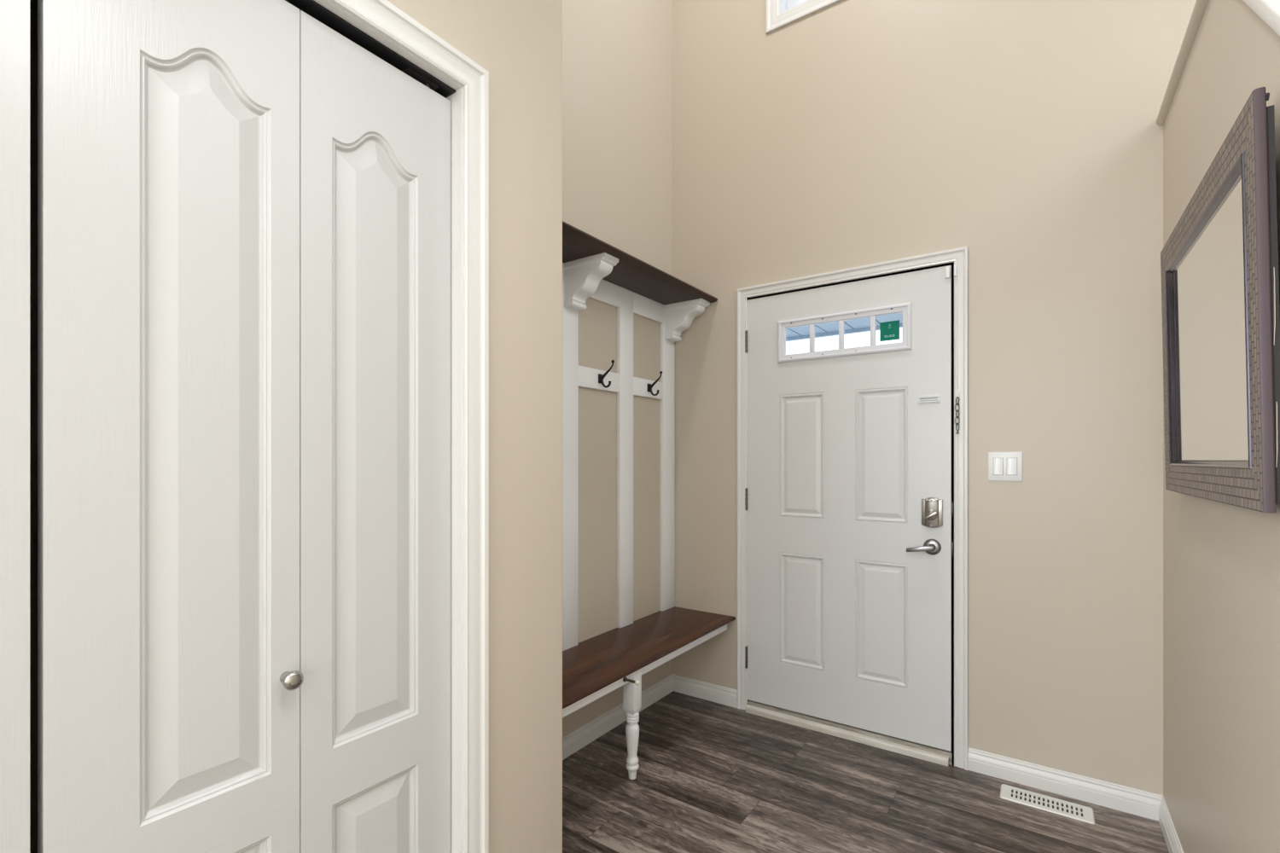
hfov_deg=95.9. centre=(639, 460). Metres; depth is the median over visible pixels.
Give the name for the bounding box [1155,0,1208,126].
trim
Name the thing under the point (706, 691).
baseboard
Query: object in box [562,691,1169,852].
floor
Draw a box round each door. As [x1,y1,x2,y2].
[0,0,29,852]
[37,0,450,852]
[744,265,951,751]
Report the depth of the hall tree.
2.60 m
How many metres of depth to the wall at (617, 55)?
2.75 m
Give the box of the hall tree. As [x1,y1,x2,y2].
[562,221,735,779]
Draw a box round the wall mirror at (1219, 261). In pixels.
[1160,87,1279,513]
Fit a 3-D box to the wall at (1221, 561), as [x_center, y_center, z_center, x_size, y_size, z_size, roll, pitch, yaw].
[1.229,0.065,1.053,0.115,2.480,2.293,0,0,35]
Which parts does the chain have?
anchor plate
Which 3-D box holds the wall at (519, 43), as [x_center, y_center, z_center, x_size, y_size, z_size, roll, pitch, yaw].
[-1.932,-1.240,-0.399,0.634,5.090,5.137,0,0,35]
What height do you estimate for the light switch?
0.115 m
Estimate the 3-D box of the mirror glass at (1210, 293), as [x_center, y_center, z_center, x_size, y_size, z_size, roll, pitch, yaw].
[1.350,-0.276,1.380,0.010,0.562,0.784,0,0,35]
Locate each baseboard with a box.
[562,674,673,760]
[672,674,737,708]
[967,747,1162,821]
[1158,796,1183,852]
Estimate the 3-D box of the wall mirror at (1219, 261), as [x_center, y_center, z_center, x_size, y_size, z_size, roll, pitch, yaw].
[1.350,-0.276,1.379,0.039,0.733,0.956,0,0,35]
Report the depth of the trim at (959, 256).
2.38 m
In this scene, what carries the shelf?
attached to the hall tree
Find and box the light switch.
[988,452,1022,481]
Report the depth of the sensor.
2.38 m
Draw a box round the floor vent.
[1000,784,1094,824]
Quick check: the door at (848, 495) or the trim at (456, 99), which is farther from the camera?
the door at (848, 495)
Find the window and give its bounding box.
[779,0,810,14]
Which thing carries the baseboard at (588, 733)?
attached to the wall at (617, 55)
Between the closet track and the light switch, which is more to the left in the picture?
the closet track
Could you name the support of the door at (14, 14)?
hanging from the closet track
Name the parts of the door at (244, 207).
knob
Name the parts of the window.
sash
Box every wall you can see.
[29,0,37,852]
[387,0,562,852]
[562,0,672,737]
[672,0,1196,796]
[1163,0,1279,852]
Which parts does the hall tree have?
hook rail, rail, leg, rail, rail, hook rail, bench seat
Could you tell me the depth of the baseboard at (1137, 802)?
2.17 m
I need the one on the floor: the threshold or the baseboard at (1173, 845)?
the threshold
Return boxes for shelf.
[562,221,717,304]
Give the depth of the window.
2.85 m
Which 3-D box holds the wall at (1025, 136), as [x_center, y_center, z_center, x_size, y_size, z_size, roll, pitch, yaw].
[1.559,-1.240,2.318,3.494,5.090,0.160,0,0,35]
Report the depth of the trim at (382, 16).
1.27 m
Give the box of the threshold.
[745,699,951,767]
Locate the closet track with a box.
[285,0,455,97]
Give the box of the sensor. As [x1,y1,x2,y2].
[954,264,956,276]
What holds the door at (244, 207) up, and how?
hanging from the closet track
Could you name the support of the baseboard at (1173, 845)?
attached to the wall at (1221, 561)
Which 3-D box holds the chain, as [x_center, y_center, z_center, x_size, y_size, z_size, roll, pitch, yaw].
[1.305,-0.199,2.372,0.018,0.177,0.019,0,0,35]
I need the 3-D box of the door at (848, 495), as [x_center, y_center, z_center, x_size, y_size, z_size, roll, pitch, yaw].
[0.911,0.201,2.660,0.924,2.031,0.107,0,0,35]
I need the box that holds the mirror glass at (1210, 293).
[1172,174,1248,460]
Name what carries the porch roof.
attached to the wall at (1025, 136)
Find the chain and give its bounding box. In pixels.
[954,390,960,434]
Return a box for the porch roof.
[785,313,901,341]
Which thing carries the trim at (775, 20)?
attached to the wall at (1025, 136)
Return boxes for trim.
[314,0,462,852]
[328,0,488,852]
[737,246,968,770]
[766,0,842,34]
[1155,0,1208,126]
[1242,0,1279,36]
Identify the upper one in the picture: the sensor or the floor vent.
the sensor
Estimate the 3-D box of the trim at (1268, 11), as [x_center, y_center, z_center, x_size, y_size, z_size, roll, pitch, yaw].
[0.985,-0.472,0.703,0.151,1.430,1.538,0,0,35]

